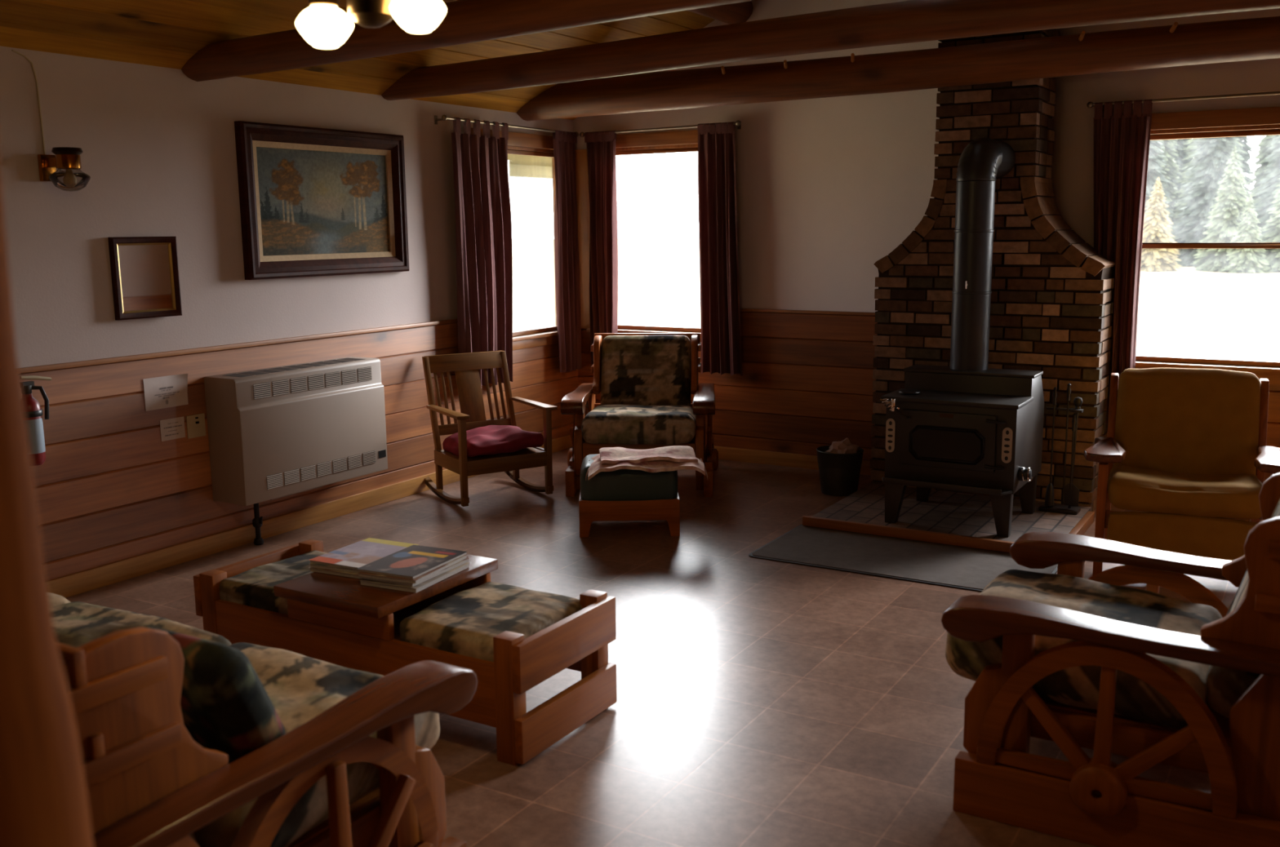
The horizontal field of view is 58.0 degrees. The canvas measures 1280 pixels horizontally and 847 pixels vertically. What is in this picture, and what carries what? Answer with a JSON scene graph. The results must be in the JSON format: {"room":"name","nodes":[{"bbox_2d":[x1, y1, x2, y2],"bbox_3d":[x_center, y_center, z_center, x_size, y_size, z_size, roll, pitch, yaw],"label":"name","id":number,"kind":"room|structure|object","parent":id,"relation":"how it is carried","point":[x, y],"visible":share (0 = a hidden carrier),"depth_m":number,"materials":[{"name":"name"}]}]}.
{"room":"living room","nodes":[
{"label":"living room","id":0,"kind":"room"},
{"bbox_2d":[0,45,573,368],"bbox_3d":[-2.977,0.047,4.444,0.090,3.072,9.825,5,11,30],"label":"wall","id":1,"kind":"structure","parent":0,"point":[157,144],"depth_m":5.49,"materials":[{"name":"paint"}]},
{"bbox_2d":[19,375,51,466],"bbox_3d":[-2.558,-0.015,4.873,0.153,0.382,0.123,-5,10,-22],"label":"fire extinguisher","id":2,"kind":"object","parent":1,"relation":"attached to","point":[33,412],"visible":0.66,"depth_m":4.84,"materials":[{"name":"metal"}]},
{"bbox_2d":[11,48,90,191],"bbox_3d":[-2.448,-1.267,4.843,0.246,0.578,0.162,3,10,18],"label":"wall sconce","id":3,"kind":"object","parent":1,"relation":"attached to","point":[68,158],"visible":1,"depth_m":4.87,"materials":[{"name":"gold metal"}]},
{"bbox_2d":[54,154,81,169],"bbox_3d":[-2.407,-1.104,4.858,0.096,0.062,0.096,5,11,30],"label":"socket","id":4,"kind":"object","parent":3,"relation":"attached to","point":[62,162],"depth_m":4.82,"materials":[{"name":"gold metal"}]},
{"bbox_2d":[107,235,182,320],"bbox_3d":[-2.292,-0.678,5.359,0.027,0.374,0.332,6,11,34],"label":"wall mirror","id":5,"kind":"object","parent":1,"relation":"attached to","point":[145,277],"visible":1,"depth_m":5.36,"materials":[{"name":"brown wood"}]},
{"bbox_2d":[118,244,173,311],"bbox_3d":[-2.298,-0.679,5.363,0.006,0.298,0.256,6,11,34],"label":"mirror glass","id":6,"kind":"object","parent":5,"relation":"attached to","point":[145,272],"depth_m":5.36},
{"bbox_2d":[142,373,188,411],"bbox_3d":[-2.253,-0.150,5.499,0.015,0.152,0.236,5,11,30],"label":"paper sign","id":7,"kind":"object","parent":1,"relation":"attached to","point":[170,391],"visible":1,"depth_m":5.50,"materials":[{"name":"white paper"}]},
{"bbox_2d":[160,416,185,441],"bbox_3d":[-2.247,0.026,5.551,0.001,0.102,0.135,5,11,30],"label":"paper sign","id":8,"kind":"object","parent":1,"relation":"attached to","point":[171,428],"visible":1,"depth_m":5.55,"materials":[{"name":"beige paper"}]},
{"bbox_2d":[186,413,205,439],"bbox_3d":[-2.176,0.012,5.662,0.013,0.112,0.104,5,11,30],"label":"wall plate","id":9,"kind":"object","parent":1,"relation":"attached to","point":[196,427],"visible":1,"depth_m":5.66,"materials":[{"name":"beige plastic"}]},
{"bbox_2d":[18,318,457,373],"bbox_3d":[-3.238,-0.044,3.868,0.030,0.021,8.430,5,11,30],"label":"trim","id":10,"kind":"structure","parent":1,"relation":"attached to","point":[96,362],"depth_m":5.72,"materials":[{"name":"brown wood"}]},
{"bbox_2d":[204,356,387,506],"bbox_3d":[-1.783,0.030,6.098,0.249,0.664,1.000,5,11,30],"label":"wall heater","id":11,"kind":"object","parent":1,"relation":"attached to","point":[276,433],"visible":1,"depth_m":5.90,"materials":[{"name":"metal"}]},
{"bbox_2d":[224,358,364,377],"bbox_3d":[-1.791,-0.296,6.043,0.140,0.002,0.856,5,11,30],"label":"grille","id":12,"kind":"object","parent":11,"relation":"attached to","point":[340,361],"depth_m":6.01,"materials":[{"name":"beige metal"}]},
{"bbox_2d":[19,322,578,581],"bbox_3d":[-2.928,0.375,4.472,0.014,1.015,9.645,5,11,30],"label":"wainscoting","id":13,"kind":"structure","parent":1,"relation":"attached to","point":[109,490],"depth_m":5.58,"materials":[{"name":"brown wood"}]},
{"bbox_2d":[46,434,572,598],"bbox_3d":[-2.908,0.829,4.541,0.020,0.096,9.645,5,11,30],"label":"baseboard","id":14,"kind":"structure","parent":1,"relation":"attached to","point":[69,585],"depth_m":5.90,"materials":[{"name":"brown wood"}]},
{"bbox_2d":[234,120,408,279],"bbox_3d":[-1.688,-1.204,6.289,0.054,0.784,1.180,5,11,30],"label":"landscape painting","id":15,"kind":"object","parent":1,"relation":"attached to","point":[314,202],"visible":1,"depth_m":6.24,"materials":[{"name":"multicoloured paint"}]},
{"bbox_2d":[434,114,578,136],"bbox_3d":[-0.848,-1.933,7.534,0.122,0.064,1.445,5,11,30],"label":"curtain rod","id":16,"kind":"object","parent":1,"relation":"attached to","point":[444,117],"visible":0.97,"depth_m":7.31,"materials":[{"name":"metal"}]},
{"bbox_2d":[451,116,512,386],"bbox_3d":[-0.984,-1.070,7.351,0.105,1.670,0.573,5,11,29],"label":"curtain","id":17,"kind":"object","parent":16,"relation":"hanging from","point":[483,221],"visible":0.94,"depth_m":7.30,"materials":[{"name":"fabric"}]},
{"bbox_2d":[552,129,581,372],"bbox_3d":[-0.511,-1.202,8.130,0.101,1.668,0.277,5,11,30],"label":"curtain","id":18,"kind":"object","parent":16,"relation":"hanging from","point":[567,283],"visible":1,"depth_m":8.11,"materials":[{"name":"fabric"}]},
{"bbox_2d":[471,127,582,350],"bbox_3d":[-0.808,-1.238,7.869,0.160,1.440,1.195,5,11,30],"label":"window","id":19,"kind":"structure","parent":1,"relation":"in","point":[531,158],"depth_m":7.99,"materials":[{"name":"clear glass"}]},
{"bbox_2d":[0,0,714,119],"bbox_3d":[-0.464,-2.012,2.554,5.947,1.607,9.825,5,11,30],"label":"ceiling","id":20,"kind":"structure","parent":0,"point":[167,33],"depth_m":5.30,"materials":[{"name":"brown wood"}]},
{"bbox_2d":[294,0,446,49],"bbox_3d":[-0.613,-1.727,2.455,0.339,1.786,0.130,-1,10,-2],"label":"ceiling lamp","id":21,"kind":"object","parent":20,"relation":"hanging from","point":[322,24],"visible":1,"depth_m":2.56,"materials":[{"name":"white glass"}]},
{"bbox_2d":[181,0,752,81],"bbox_3d":[0.357,-1.570,4.026,5.799,0.319,0.183,5,11,30],"label":"log beam","id":22,"kind":"structure","parent":20,"relation":"attached to","point":[464,21],"depth_m":4.67,"materials":[{"name":"brown wood"}]},
{"bbox_2d":[685,0,753,23],"bbox_3d":[-1.826,-1.967,3.393,0.220,0.223,9.631,5,11,30],"label":"log purlin","id":23,"kind":"object","parent":20,"relation":"attached to","point":[739,12],"visible":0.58,"depth_m":7.24,"materials":[{"name":"brown wood"}]},
{"bbox_2d":[381,0,1279,100],"bbox_3d":[1.039,-1.759,5.152,5.798,0.251,0.199,5,11,30],"label":"log beam","id":24,"kind":"structure","parent":20,"relation":"attached to","point":[912,20],"depth_m":5.25,"materials":[{"name":"brown wood"}]},
{"bbox_2d":[516,16,1279,120],"bbox_3d":[1.705,-1.929,6.254,5.796,0.245,0.299,5,11,30],"label":"log beam","id":25,"kind":"structure","parent":20,"relation":"attached to","point":[1251,38],"depth_m":6.30,"materials":[{"name":"brown wood"}]},
{"bbox_2d":[65,447,1260,846],"bbox_3d":[-0.428,1.446,3.145,6.000,0.700,9.825,5,11,30],"label":"floor","id":26,"kind":"structure","parent":0,"point":[760,703],"depth_m":4.08,"materials":[{"name":"tile"}]},
{"bbox_2d":[0,164,93,846],"bbox_3d":[-0.618,-0.217,0.893,0.290,3.341,0.290,5,11,30],"label":"log post","id":27,"kind":"object","parent":26,"relation":"on","point":[44,800],"visible":1,"depth_m":0.94,"materials":[{"name":"brown wood"}]},
{"bbox_2d":[252,502,263,545],"bbox_3d":[-1.971,0.496,5.942,0.052,0.262,0.059,-5,11,-23],"label":"gas pipe","id":28,"kind":"object","parent":26,"relation":"on","point":[257,522],"visible":0.95,"depth_m":5.94,"materials":[{"name":"black metal"}]},
{"bbox_2d":[48,592,477,846],"bbox_3d":[-1.658,0.676,2.961,2.458,0.905,1.002,5,11,30],"label":"sofa","id":29,"kind":"object","parent":26,"relation":"on","point":[354,765],"visible":0.61,"depth_m":2.34,"materials":[{"name":"brown wood"}]},
{"bbox_2d":[48,592,70,608],"bbox_3d":[-2.201,0.645,3.473,0.739,0.209,0.684,5,15,30],"label":"seat cushion","id":30,"kind":"object","parent":29,"relation":"on","point":[55,600],"depth_m":3.52,"materials":[{"name":"fabric"}]},
{"bbox_2d":[50,601,231,648],"bbox_3d":[-1.576,0.702,3.104,0.739,0.210,0.684,5,15,30],"label":"seat cushion","id":31,"kind":"object","parent":29,"relation":"on","point":[76,624],"depth_m":3.25,"materials":[{"name":"fabric"}]},
{"bbox_2d":[188,833,199,846],"bbox_3d":[-1.216,0.681,2.330,0.703,0.583,0.160,5,28,30],"label":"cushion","id":32,"kind":"object","parent":29,"relation":"on","point":[195,837],"depth_m":2.28,"materials":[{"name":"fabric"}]},
{"bbox_2d":[146,626,285,764],"bbox_3d":[-0.925,0.585,2.439,0.350,0.314,0.204,5,11,29],"label":"throw pillow","id":33,"kind":"object","parent":29,"relation":"on","point":[226,708],"visible":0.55,"depth_m":2.32,"materials":[{"name":"fabric"}]},
{"bbox_2d":[193,642,439,846],"bbox_3d":[-0.950,0.759,2.734,0.739,0.208,0.684,5,15,30],"label":"seat cushion","id":34,"kind":"object","parent":29,"relation":"on","point":[300,688],"depth_m":2.66,"materials":[{"name":"fabric"}]},
{"bbox_2d":[193,539,617,766],"bbox_3d":[-0.839,0.728,4.016,1.452,0.430,0.614,5,11,30],"label":"bench","id":35,"kind":"object","parent":26,"relation":"on","point":[514,639],"visible":0.9,"depth_m":3.75,"materials":[{"name":"brown wood"}]},
{"bbox_2d":[219,551,325,615],"bbox_3d":[-1.222,0.611,4.227,0.420,0.184,0.482,5,11,30],"label":"seat cushion","id":36,"kind":"object","parent":35,"relation":"on","point":[252,589],"depth_m":4.08,"materials":[{"name":"fabric"}]},
{"bbox_2d":[308,567,361,579],"bbox_3d":[-0.977,0.489,4.096,0.230,0.013,0.320,4,11,26],"label":"magazine","id":37,"kind":"object","parent":35,"relation":"on","point":[345,574],"visible":0.09,"depth_m":3.96,"materials":[{"name":"paper"}]},
{"bbox_2d":[309,563,360,573],"bbox_3d":[-0.981,0.474,4.103,0.230,0.011,0.320,3,11,23],"label":"magazine","id":38,"kind":"object","parent":37,"relation":"on","point":[312,565],"visible":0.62,"depth_m":3.97,"materials":[{"name":"paper"}]},
{"bbox_2d":[310,537,418,569],"bbox_3d":[-0.977,0.462,4.101,0.230,0.009,0.320,4,11,27],"label":"magazine","id":39,"kind":"object","parent":38,"relation":"on","point":[357,555],"visible":0.93,"depth_m":4.08,"materials":[{"name":"paper"}]},
{"bbox_2d":[360,562,470,593],"bbox_3d":[-0.764,0.512,3.940,0.230,0.015,0.320,4,11,25],"label":"magazine","id":40,"kind":"object","parent":35,"relation":"on","point":[418,588],"visible":0.29,"depth_m":3.82,"materials":[{"name":"paper"}]},
{"bbox_2d":[359,558,469,586],"bbox_3d":[-0.770,0.495,3.950,0.230,0.012,0.320,4,11,27],"label":"magazine","id":41,"kind":"object","parent":40,"relation":"on","point":[466,560],"visible":0.23,"depth_m":3.85,"materials":[{"name":"paper"}]},
{"bbox_2d":[357,555,466,583],"bbox_3d":[-0.771,0.484,3.935,0.230,0.011,0.320,3,11,23],"label":"magazine","id":42,"kind":"object","parent":41,"relation":"on","point":[417,580],"visible":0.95,"depth_m":3.81,"materials":[{"name":"paper"}]},
{"bbox_2d":[357,545,466,578],"bbox_3d":[-0.774,0.471,3.944,0.230,0.008,0.320,4,11,25],"label":"magazine","id":43,"kind":"object","parent":42,"relation":"on","point":[413,562],"visible":1,"depth_m":3.92,"materials":[{"name":"paper"}]},
{"bbox_2d":[400,582,582,662],"bbox_3d":[-0.475,0.680,3.786,0.435,0.180,0.482,5,11,30],"label":"seat cushion","id":44,"kind":"object","parent":35,"relation":"on","point":[464,624],"depth_m":3.67,"materials":[{"name":"fabric"}]},
{"bbox_2d":[422,350,557,506],"bbox_3d":[-0.931,0.017,6.968,0.642,0.837,0.671,-7,11,-31],"label":"rocking chair","id":45,"kind":"object","parent":26,"relation":"on","point":[466,367],"visible":0.96,"depth_m":7.00,"materials":[{"name":"brown wood"}]},
{"bbox_2d":[442,425,543,457],"bbox_3d":[-0.880,0.101,6.900,0.500,0.185,0.452,-7,11,-31],"label":"seat pad","id":46,"kind":"object","parent":45,"relation":"on","point":[489,439],"visible":0.92,"depth_m":6.76,"materials":[{"name":"red fabric"}]},
{"bbox_2d":[578,453,679,537],"bbox_3d":[-0.059,0.370,6.191,0.524,0.387,0.419,-1,10,-1],"label":"ottoman","id":47,"kind":"object","parent":26,"relation":"on","point":[620,495],"visible":0.75,"depth_m":5.99,"materials":[{"name":"brown wood"}]},
{"bbox_2d":[580,453,677,501],"bbox_3d":[-0.060,0.295,6.179,0.517,0.234,0.419,-1,10,-1],"label":"cushion","id":48,"kind":"object","parent":47,"relation":"on","point":[620,485],"depth_m":5.98,"materials":[{"name":"green fabric"}]},
{"bbox_2d":[585,445,707,480],"bbox_3d":[0.031,0.207,6.041,0.626,0.132,0.386,-1,10,-1],"label":"folded blanket","id":49,"kind":"object","parent":47,"relation":"on","point":[673,458],"visible":0.98,"depth_m":5.95,"materials":[{"name":"fabric"}]},
{"bbox_2d":[560,333,718,497],"bbox_3d":[0.019,-0.074,7.245,0.944,0.905,1.002,0,10,4],"label":"armchair","id":50,"kind":"object","parent":26,"relation":"on","point":[646,383],"visible":0.99,"depth_m":7.23,"materials":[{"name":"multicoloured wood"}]},
{"bbox_2d":[581,404,695,445],"bbox_3d":[0.008,0.004,7.097,0.682,0.209,0.684,0,6,4],"label":"seat cushion","id":51,"kind":"object","parent":50,"relation":"on","point":[605,424],"depth_m":6.78,"materials":[{"name":"fabric"}]},
{"bbox_2d":[600,335,691,406],"bbox_3d":[0.040,-0.289,7.518,0.588,0.576,0.160,0,-7,4],"label":"cushion","id":52,"kind":"object","parent":50,"relation":"on","point":[636,370],"depth_m":7.45,"materials":[{"name":"fabric"}]},
{"bbox_2d":[816,445,863,496],"bbox_3d":[1.204,0.286,6.963,0.291,0.266,0.284,5,11,30],"label":"bucket","id":53,"kind":"object","parent":26,"relation":"on","point":[839,473],"visible":0.88,"depth_m":6.86,"materials":[{"name":"black metal"}]},
{"bbox_2d":[825,438,860,453],"bbox_3d":[1.224,0.184,6.944,0.229,0.201,0.238,5,11,30],"label":"crumpled paper","id":54,"kind":"object","parent":53,"relation":"in","point":[845,446],"visible":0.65,"depth_m":6.88,"materials":[{"name":"beige paper"}]},
{"bbox_2d":[748,524,1057,591],"bbox_3d":[1.289,0.648,5.603,1.370,0.009,0.710,5,11,30],"label":"mat","id":55,"kind":"object","parent":26,"relation":"on","point":[966,568],"visible":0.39,"depth_m":5.58,"materials":[{"name":"grey fabric"}]},
{"bbox_2d":[802,483,1094,552],"bbox_3d":[1.703,0.504,6.263,1.340,0.062,1.013,5,11,30],"label":"hearth pad","id":56,"kind":"object","parent":26,"relation":"on","point":[948,517],"visible":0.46,"depth_m":6.13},
{"bbox_2d":[879,364,1044,537],"bbox_3d":[1.713,0.124,6.058,0.746,0.784,0.738,5,11,30],"label":"wood stove","id":57,"kind":"object","parent":56,"relation":"on","point":[980,432],"visible":1,"depth_m":5.87,"materials":[{"name":"metal"}]},
{"bbox_2d":[950,137,1015,370],"bbox_3d":[1.834,-0.915,6.208,0.204,1.211,0.539,5,11,30],"label":"pipe","id":58,"kind":"object","parent":57,"relation":"attached to","point":[984,160],"visible":1,"depth_m":6.01,"materials":[{"name":"metal"}]},
{"bbox_2d":[1038,396,1083,515],"bbox_3d":[2.284,0.163,6.238,0.200,0.634,0.120,5,11,30],"label":"stand","id":59,"kind":"object","parent":56,"relation":"on","point":[1077,401],"visible":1,"depth_m":6.21,"materials":[{"name":"black metal"}]},
{"bbox_2d":[1044,386,1057,506],"bbox_3d":[2.228,0.125,6.236,0.052,0.657,0.052,5,11,30],"label":"brush","id":60,"kind":"object","parent":59,"relation":"hanging from","point":[1049,500],"visible":1,"depth_m":6.26,"materials":[{"name":"black metal"}]},
{"bbox_2d":[1062,382,1071,504],"bbox_3d":[2.292,0.112,6.194,0.032,0.668,0.022,5,11,30],"label":"poker","id":61,"kind":"object","parent":59,"relation":"hanging from","point":[1068,390],"visible":1,"depth_m":6.18,"materials":[{"name":"black metal"}]},
{"bbox_2d":[1061,413,1079,506],"bbox_3d":[2.319,0.193,6.193,0.090,0.507,0.022,5,11,30],"label":"shovel","id":62,"kind":"object","parent":59,"relation":"hanging from","point":[1071,496],"visible":1,"depth_m":6.21,"materials":[{"name":"black metal"}]},
{"bbox_2d":[870,28,1115,511],"bbox_3d":[2.038,-1.359,6.585,1.284,3.624,0.455,5,11,30],"label":"brick chimney","id":63,"kind":"object","parent":26,"relation":"on","point":[1051,306],"visible":0.56,"depth_m":6.41,"materials":[{"name":"brown brick"}]},
{"bbox_2d":[941,472,1279,846],"bbox_3d":[1.436,0.591,3.262,1.002,0.908,0.924,5,11,30],"label":"armchair","id":64,"kind":"object","parent":26,"relation":"on","point":[1066,659],"visible":1,"depth_m":3.00,"materials":[{"name":"brown wood"}]},
{"bbox_2d":[945,569,1222,730],"bbox_3d":[1.300,0.629,3.351,0.684,0.209,0.662,9,13,30],"label":"seat cushion","id":65,"kind":"object","parent":64,"relation":"on","point":[1072,694],"depth_m":3.22,"materials":[{"name":"fabric"}]},
{"bbox_2d":[1206,498,1279,719],"bbox_3d":[1.697,0.452,3.079,0.160,0.587,0.568,24,20,26],"label":"cushion","id":66,"kind":"object","parent":64,"relation":"on","point":[1224,686],"depth_m":2.94,"materials":[{"name":"fabric"}]},
{"bbox_2d":[1084,367,1279,576],"bbox_3d":[2.511,0.227,5.320,0.860,0.909,0.728,3,11,23],"label":"armchair","id":67,"kind":"object","parent":26,"relation":"on","point":[1185,447],"visible":0.91,"depth_m":5.34,"materials":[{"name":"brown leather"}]},
{"bbox_2d":[1107,464,1262,519],"bbox_3d":[2.495,0.308,5.292,0.648,0.178,0.622,3,7,23],"label":"seat cushion","id":68,"kind":"object","parent":67,"relation":"on","point":[1166,491],"depth_m":5.08,"materials":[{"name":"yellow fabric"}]},
{"bbox_2d":[1113,367,1260,475],"bbox_3d":[2.596,0.019,5.492,0.619,0.573,0.137,3,-4,23],"label":"cushion","id":69,"kind":"object","parent":67,"relation":"on","point":[1177,420],"depth_m":5.43,"materials":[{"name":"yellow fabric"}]},
{"bbox_2d":[573,0,1279,368],"bbox_3d":[2.049,-1.184,6.935,5.820,4.556,0.090,5,11,30],"label":"wall","id":70,"kind":"structure","parent":0,"point":[828,188],"depth_m":7.26,"materials":[{"name":"paint"}]},
{"bbox_2d":[574,129,701,342],"bbox_3d":[0.094,-1.289,8.073,1.256,1.446,0.160,5,11,30],"label":"window","id":71,"kind":"structure","parent":70,"relation":"in","point":[625,144],"depth_m":8.18,"materials":[{"name":"brown wood"}]},
{"bbox_2d":[579,120,741,137],"bbox_3d":[0.138,-1.991,7.825,1.249,0.064,0.122,5,11,30],"label":"curtain rod","id":72,"kind":"object","parent":70,"relation":"attached to","point":[738,123],"visible":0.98,"depth_m":7.75,"materials":[{"name":"metal"}]},
{"bbox_2d":[584,130,617,364],"bbox_3d":[-0.268,-1.227,8.157,0.253,1.632,0.100,5,11,30],"label":"curtain","id":73,"kind":"object","parent":72,"relation":"hanging from","point":[601,147],"visible":0.8,"depth_m":8.12,"materials":[{"name":"fabric"}]},
{"bbox_2d":[697,121,742,376],"bbox_3d":[0.537,-1.149,7.680,0.329,1.662,0.096,5,11,30],"label":"curtain","id":74,"kind":"object","parent":72,"relation":"hanging from","point":[720,312],"visible":1,"depth_m":7.68,"materials":[{"name":"fabric"}]},
{"bbox_2d":[585,441,872,475],"bbox_3d":[2.044,0.339,7.125,5.785,0.090,0.020,5,11,30],"label":"baseboard","id":75,"kind":"structure","parent":70,"relation":"attached to","point":[771,458],"depth_m":7.79,"materials":[{"name":"brown wood"}]},
{"bbox_2d":[739,308,875,315],"bbox_3d":[2.038,-0.642,6.965,5.785,0.018,0.030,5,11,30],"label":"trim","id":76,"kind":"structure","parent":70,"relation":"attached to","point":[740,309],"depth_m":7.51,"materials":[{"name":"brown wood"}]},
{"bbox_2d":[577,311,1279,482],"bbox_3d":[2.033,-0.128,7.069,5.820,1.030,0.014,5,11,30],"label":"wainscoting","id":77,"kind":"structure","parent":70,"relation":"attached to","point":[805,385],"depth_m":7.64,"materials":[{"name":"brown wood"}]},
{"bbox_2d":[1086,91,1279,111],"bbox_3d":[3.187,-1.709,6.025,1.604,0.058,0.122,5,11,30],"label":"curtain rod","id":78,"kind":"object","parent":70,"relation":"attached to","point":[1090,104],"visible":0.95,"depth_m":6.09,"materials":[{"name":"metal"}]},
{"bbox_2d":[1093,99,1152,426],"bbox_3d":[2.647,-0.872,6.454,0.302,1.806,0.105,5,11,30],"label":"curtain","id":79,"kind":"object","parent":78,"relation":"hanging from","point":[1121,142],"visible":0.66,"depth_m":6.39,"materials":[{"name":"fabric"}]},
{"bbox_2d":[1132,106,1279,384],"bbox_3d":[3.231,-0.951,6.229,1.310,1.450,0.160,5,11,30],"label":"window","id":80,"kind":"structure","parent":70,"relation":"in","point":[1250,122],"depth_m":6.23,"materials":[{"name":"brown wood"}]},
{"label":"outside","id":81,"kind":"structure","parent":0,"visible":0},
{"bbox_2d":[617,236,1279,361],"bbox_3d":[44.512,-7.521,54.471,340.000,0.298,260.000,5,11,30],"label":"ground","id":82,"kind":"structure","parent":81,"point":[1188,313],"depth_m":32.18,"materials":[{"name":"white snow"}]},
{"bbox_2d":[1142,139,1175,237],"bbox_3d":[25.005,-12.951,57.704,4.173,10.995,4.298,-2,10,-6],"label":"conifer tree","id":83,"kind":"object","parent":82,"relation":"on","point":[1155,154],"visible":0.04,"depth_m":57.02,"materials":[{"name":"green plant"}]},
{"bbox_2d":[1140,177,1184,271],"bbox_3d":[23.156,-8.703,51.816,2.741,4.694,2.736,-6,11,-28],"label":"conifer tree","id":84,"kind":"object","parent":82,"relation":"on","point":[1157,229],"visible":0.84,"depth_m":51.45,"materials":[{"name":"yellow plant"}]},
{"bbox_2d":[1155,139,1182,240],"bbox_3d":[28.706,-15.165,63.851,3.417,12.762,3.580,-2,10,-8],"label":"conifer tree","id":85,"kind":"object","parent":82,"relation":"on","point":[1171,167],"visible":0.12,"depth_m":63.39,"materials":[{"name":"green plant"}]},
{"bbox_2d":[1168,138,1193,208],"bbox_3d":[32.296,-16.495,69.658,4.695,13.871,4.472,-1,10,0],"label":"conifer tree","id":86,"kind":"object","parent":82,"relation":"on","point":[1182,154],"visible":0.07,"depth_m":68.78,"materials":[{"name":"green plant"}]},
{"bbox_2d":[1169,137,1244,241],"bbox_3d":[30.766,-15.265,62.028,4.551,13.949,4.742,1,10,12],"label":"conifer tree","id":87,"kind":"object","parent":82,"relation":"on","point":[1189,148],"visible":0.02,"depth_m":62.69,"materials":[{"name":"green plant"}]},
{"bbox_2d":[1170,136,1246,266],"bbox_3d":[28.232,-12.887,56.366,4.044,11.112,4.176,1,10,9],"label":"conifer tree","id":88,"kind":"object","parent":82,"relation":"on","point":[1213,154],"visible":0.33,"depth_m":56.10,"materials":[{"name":"green plant"}]},
{"bbox_2d":[1191,145,1248,272],"bbox_3d":[26.192,-9.254,51.065,3.206,5.972,2.904,-3,10,-12],"label":"conifer tree","id":89,"kind":"object","parent":82,"relation":"on","point":[1232,199],"visible":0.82,"depth_m":50.72,"materials":[{"name":"green plant"}]},
{"bbox_2d":[1220,195,1270,273],"bbox_3d":[26.085,-7.978,49.585,2.003,3.666,2.031,0,10,3],"label":"conifer tree","id":90,"kind":"object","parent":82,"relation":"on","point":[1247,260],"visible":0.91,"depth_m":49.29,"materials":[{"name":"green plant"}]},
{"bbox_2d":[1235,136,1255,195],"bbox_3d":[34.667,-16.932,67.319,3.466,14.590,3.368,2,10,15],"label":"conifer tree","id":91,"kind":"object","parent":82,"relation":"on","point":[1243,140],"visible":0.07,"depth_m":66.97,"materials":[{"name":"green plant"}]},
{"bbox_2d":[1245,134,1275,213],"bbox_3d":[32.843,-13.482,59.432,3.804,11.082,4.068,4,11,27],"label":"conifer tree","id":92,"kind":"object","parent":82,"relation":"on","point":[1265,142],"visible":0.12,"depth_m":59.49,"materials":[{"name":"green plant"}]},
{"bbox_2d":[1253,134,1279,251],"bbox_3d":[30.808,-12.553,54.561,4.068,11.207,4.208,4,11,24],"label":"conifer tree","id":93,"kind":"object","parent":82,"relation":"on","point":[1264,205],"visible":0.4,"depth_m":54.64,"materials":[{"name":"green plant"}]},
{"bbox_2d":[1258,177,1279,272],"bbox_3d":[28.528,-9.477,50.237,3.669,6.674,3.555,3,10,18],"label":"conifer tree","id":94,"kind":"object","parent":82,"relation":"on","point":[1273,255],"visible":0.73,"depth_m":50.22,"materials":[{"name":"green plant"}]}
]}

